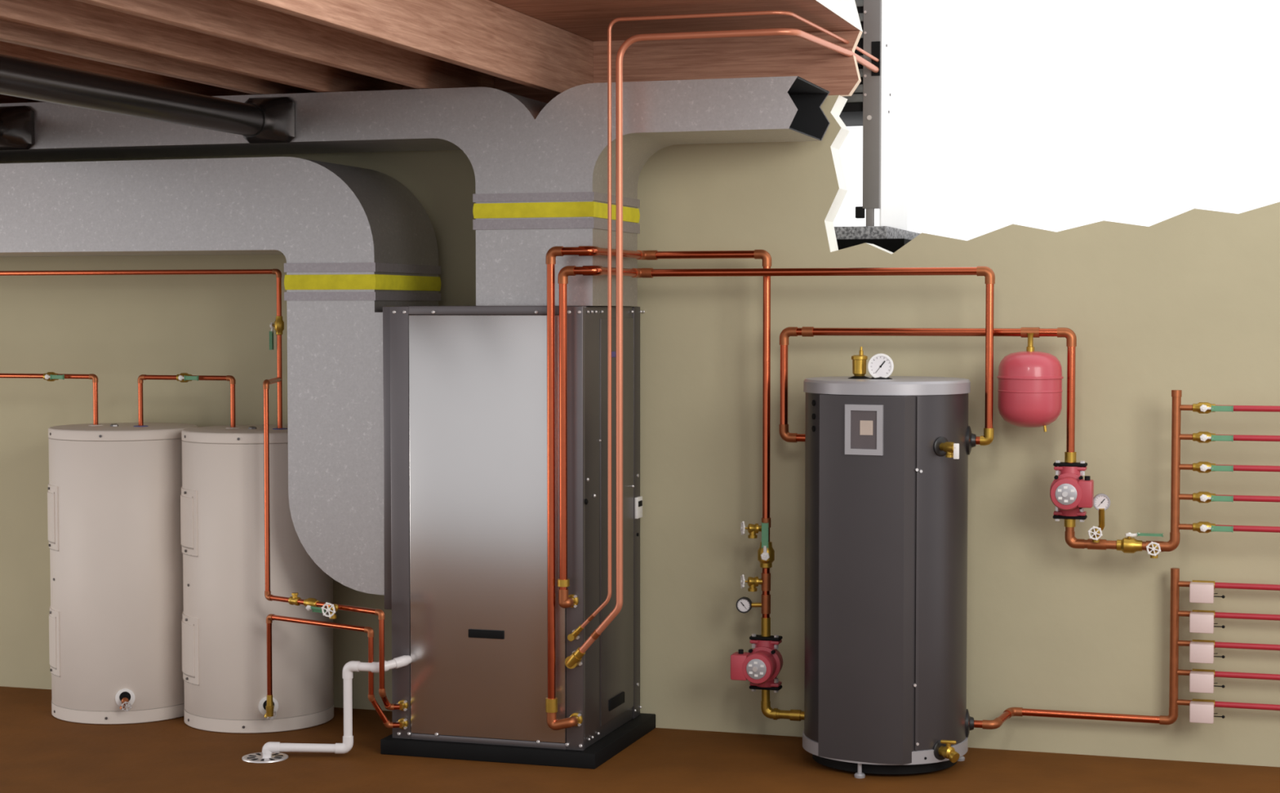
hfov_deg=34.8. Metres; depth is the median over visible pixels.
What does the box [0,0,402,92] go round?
joist
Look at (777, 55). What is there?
board
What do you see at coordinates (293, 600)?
valve
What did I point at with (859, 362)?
air vent
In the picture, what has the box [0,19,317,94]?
joist
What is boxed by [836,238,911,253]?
soil bed
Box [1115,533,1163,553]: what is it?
valve
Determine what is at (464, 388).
pump
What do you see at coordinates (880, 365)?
pressure gauge
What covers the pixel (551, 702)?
copper pipe
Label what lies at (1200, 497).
valve
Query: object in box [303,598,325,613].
valve
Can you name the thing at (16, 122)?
pipe
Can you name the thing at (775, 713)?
pipe
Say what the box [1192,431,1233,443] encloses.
valve
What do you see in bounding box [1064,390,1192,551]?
copper manifold
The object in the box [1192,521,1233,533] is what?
valve
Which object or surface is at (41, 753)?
floor
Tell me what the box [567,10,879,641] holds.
refrigerant line
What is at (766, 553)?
valve
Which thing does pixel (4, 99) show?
joist
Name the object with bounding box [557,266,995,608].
copper pipe
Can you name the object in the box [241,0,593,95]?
joist
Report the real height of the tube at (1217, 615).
0.020 m
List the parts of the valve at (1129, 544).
lever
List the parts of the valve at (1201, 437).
lever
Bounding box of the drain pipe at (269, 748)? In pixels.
[262,655,411,758]
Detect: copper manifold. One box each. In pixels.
[973,568,1192,729]
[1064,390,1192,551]
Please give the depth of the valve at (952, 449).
6.54 m
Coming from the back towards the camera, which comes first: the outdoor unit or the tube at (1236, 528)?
the outdoor unit
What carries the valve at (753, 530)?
attached to the copper pipe at (551, 702)
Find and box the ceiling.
[488,0,862,41]
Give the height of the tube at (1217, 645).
0.020 m
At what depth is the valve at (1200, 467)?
6.61 m
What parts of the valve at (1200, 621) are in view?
manual lever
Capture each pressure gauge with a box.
[735,597,761,613]
[867,353,893,377]
[1093,493,1110,530]
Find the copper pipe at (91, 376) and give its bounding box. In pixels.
[0,373,97,425]
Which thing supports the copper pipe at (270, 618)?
attached to the pump at (464, 388)
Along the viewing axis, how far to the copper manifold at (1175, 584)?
6.79 m
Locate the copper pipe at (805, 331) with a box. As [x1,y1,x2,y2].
[778,326,1076,463]
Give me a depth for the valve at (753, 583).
7.07 m
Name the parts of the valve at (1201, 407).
lever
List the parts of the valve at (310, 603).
lever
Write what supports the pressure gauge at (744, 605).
attached to the copper pipe at (551, 702)
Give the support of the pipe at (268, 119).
attached to the duct at (540, 168)
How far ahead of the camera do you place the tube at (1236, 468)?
6.59 m
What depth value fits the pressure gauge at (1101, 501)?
6.71 m
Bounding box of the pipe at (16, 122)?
[0,106,34,150]
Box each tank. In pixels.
[47,422,197,724]
[180,425,333,733]
[802,376,976,778]
[996,333,1063,432]
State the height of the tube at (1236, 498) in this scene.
0.020 m
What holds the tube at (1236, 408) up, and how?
attached to the valve at (1201, 407)
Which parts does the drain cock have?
tee handle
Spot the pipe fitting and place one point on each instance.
(1069, 457)
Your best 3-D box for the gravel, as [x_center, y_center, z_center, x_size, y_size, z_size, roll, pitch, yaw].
[0.667,-0.622,7.991,0.750,0.051,0.800,1,3,17]
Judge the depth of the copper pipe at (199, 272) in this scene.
7.57 m
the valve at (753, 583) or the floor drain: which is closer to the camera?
the floor drain
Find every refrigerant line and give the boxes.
[564,28,879,669]
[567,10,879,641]
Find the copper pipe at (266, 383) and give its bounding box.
[262,377,399,711]
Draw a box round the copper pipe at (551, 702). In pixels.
[545,245,771,730]
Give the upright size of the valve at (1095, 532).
0.058 m
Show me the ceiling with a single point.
(590, 20)
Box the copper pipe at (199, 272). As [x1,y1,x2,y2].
[0,268,282,428]
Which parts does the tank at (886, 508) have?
display panel, display frame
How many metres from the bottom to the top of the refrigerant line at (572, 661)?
2.087 m
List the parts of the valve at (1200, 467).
lever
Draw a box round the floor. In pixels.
[0,686,1279,792]
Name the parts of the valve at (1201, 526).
lever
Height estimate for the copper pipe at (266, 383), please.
1.114 m
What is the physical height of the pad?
0.052 m
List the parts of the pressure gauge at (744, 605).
stem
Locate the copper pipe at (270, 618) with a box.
[266,613,399,728]
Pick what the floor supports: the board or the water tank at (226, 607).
the water tank at (226, 607)
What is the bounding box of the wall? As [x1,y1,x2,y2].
[0,95,1279,767]
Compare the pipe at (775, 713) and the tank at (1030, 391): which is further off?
the pipe at (775, 713)
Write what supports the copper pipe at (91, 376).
attached to the water tank at (114, 491)
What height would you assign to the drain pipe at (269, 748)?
0.346 m
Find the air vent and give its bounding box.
[851,346,867,376]
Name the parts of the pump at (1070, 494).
name plate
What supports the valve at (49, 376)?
on the copper pipe at (91, 376)
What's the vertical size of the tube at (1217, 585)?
0.020 m
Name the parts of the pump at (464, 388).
corner post, rail, panel, rail, corner post, panel, post, control plate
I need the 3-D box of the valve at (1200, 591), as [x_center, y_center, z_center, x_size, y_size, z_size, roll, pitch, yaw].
[1.868,0.643,6.720,0.112,0.064,0.099,1,3,17]
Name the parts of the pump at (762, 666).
name plate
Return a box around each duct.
[0,75,830,306]
[0,156,441,595]
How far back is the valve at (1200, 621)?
6.68 m
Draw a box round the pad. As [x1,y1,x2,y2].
[380,713,655,769]
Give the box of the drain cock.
[938,740,959,763]
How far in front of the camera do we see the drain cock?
6.60 m
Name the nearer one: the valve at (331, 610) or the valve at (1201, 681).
the valve at (1201, 681)
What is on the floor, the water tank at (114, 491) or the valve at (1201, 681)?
the water tank at (114, 491)
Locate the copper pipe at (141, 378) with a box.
[137,374,235,427]
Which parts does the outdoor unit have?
leg, corner post, panel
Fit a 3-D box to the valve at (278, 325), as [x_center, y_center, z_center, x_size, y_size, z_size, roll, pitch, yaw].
[-1.335,-0.234,7.507,0.054,0.125,0.036,1,3,17]
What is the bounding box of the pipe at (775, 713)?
[760,689,804,721]
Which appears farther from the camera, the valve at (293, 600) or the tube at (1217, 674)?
the valve at (293, 600)
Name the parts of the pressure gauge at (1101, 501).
stem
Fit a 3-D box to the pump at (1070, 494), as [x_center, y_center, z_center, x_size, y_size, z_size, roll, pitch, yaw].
[1.421,0.315,6.718,0.144,0.202,0.182,1,3,17]
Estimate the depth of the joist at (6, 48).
6.89 m
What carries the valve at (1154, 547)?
attached to the copper manifold at (1172, 544)
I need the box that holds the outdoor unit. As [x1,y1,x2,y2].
[839,0,908,230]
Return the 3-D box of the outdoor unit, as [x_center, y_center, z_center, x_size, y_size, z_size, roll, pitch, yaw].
[0.652,-1.282,7.923,0.688,1.275,0.625,1,3,17]
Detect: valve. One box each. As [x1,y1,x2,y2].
[43,372,64,381]
[176,373,198,382]
[269,315,284,350]
[288,592,301,605]
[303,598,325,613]
[320,602,338,619]
[740,521,761,538]
[740,574,762,591]
[757,522,774,568]
[939,442,959,459]
[1087,526,1102,542]
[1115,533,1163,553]
[1146,542,1160,559]
[1189,580,1225,604]
[1189,609,1225,634]
[1189,640,1224,663]
[1189,669,1225,693]
[1189,698,1224,724]
[1192,402,1233,413]
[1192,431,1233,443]
[1192,462,1233,473]
[1192,491,1233,503]
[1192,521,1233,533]
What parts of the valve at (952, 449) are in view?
test lever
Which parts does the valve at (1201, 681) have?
manual lever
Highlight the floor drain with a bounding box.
[241,752,288,763]
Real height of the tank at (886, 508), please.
1.300 m
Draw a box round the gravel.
[834,226,920,239]
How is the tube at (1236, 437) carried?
attached to the valve at (1201, 437)
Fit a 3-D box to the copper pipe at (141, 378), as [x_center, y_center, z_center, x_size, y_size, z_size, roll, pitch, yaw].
[-1.696,0.016,7.629,0.408,0.194,0.021,1,3,17]
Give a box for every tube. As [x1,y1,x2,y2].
[1214,582,1279,591]
[1214,612,1279,621]
[1214,642,1279,651]
[1214,671,1279,680]
[1214,701,1279,711]
[1215,404,1279,412]
[1215,464,1279,472]
[1215,494,1279,502]
[1215,524,1279,533]
[1222,435,1279,441]
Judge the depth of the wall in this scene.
7.17 m
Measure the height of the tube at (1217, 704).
0.020 m
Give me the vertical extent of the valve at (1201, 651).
0.064 m
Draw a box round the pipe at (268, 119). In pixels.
[0,53,294,143]
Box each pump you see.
[382,306,644,751]
[730,634,782,693]
[1049,460,1093,522]
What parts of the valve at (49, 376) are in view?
lever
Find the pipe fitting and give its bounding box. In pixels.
[1064,452,1076,462]
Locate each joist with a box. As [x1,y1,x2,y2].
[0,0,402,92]
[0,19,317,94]
[0,40,244,96]
[0,93,44,103]
[75,0,493,88]
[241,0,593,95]
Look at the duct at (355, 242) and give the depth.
7.09 m
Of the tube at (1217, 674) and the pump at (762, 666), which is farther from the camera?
the pump at (762, 666)
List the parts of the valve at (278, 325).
lever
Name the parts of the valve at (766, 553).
lever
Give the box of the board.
[244,30,862,103]
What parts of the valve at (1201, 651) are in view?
manual lever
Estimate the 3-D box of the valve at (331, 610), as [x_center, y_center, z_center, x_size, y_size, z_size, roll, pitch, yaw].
[-1.042,0.724,6.919,0.053,0.060,0.077,1,3,17]
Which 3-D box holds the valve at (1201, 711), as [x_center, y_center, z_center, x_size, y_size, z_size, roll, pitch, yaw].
[1.873,1.039,6.735,0.112,0.064,0.099,1,3,17]
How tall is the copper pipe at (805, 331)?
0.449 m
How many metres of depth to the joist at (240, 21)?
6.01 m
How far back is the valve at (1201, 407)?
6.60 m
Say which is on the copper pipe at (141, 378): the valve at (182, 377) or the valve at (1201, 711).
the valve at (182, 377)
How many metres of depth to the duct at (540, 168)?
6.85 m
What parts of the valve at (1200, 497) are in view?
lever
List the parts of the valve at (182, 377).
lever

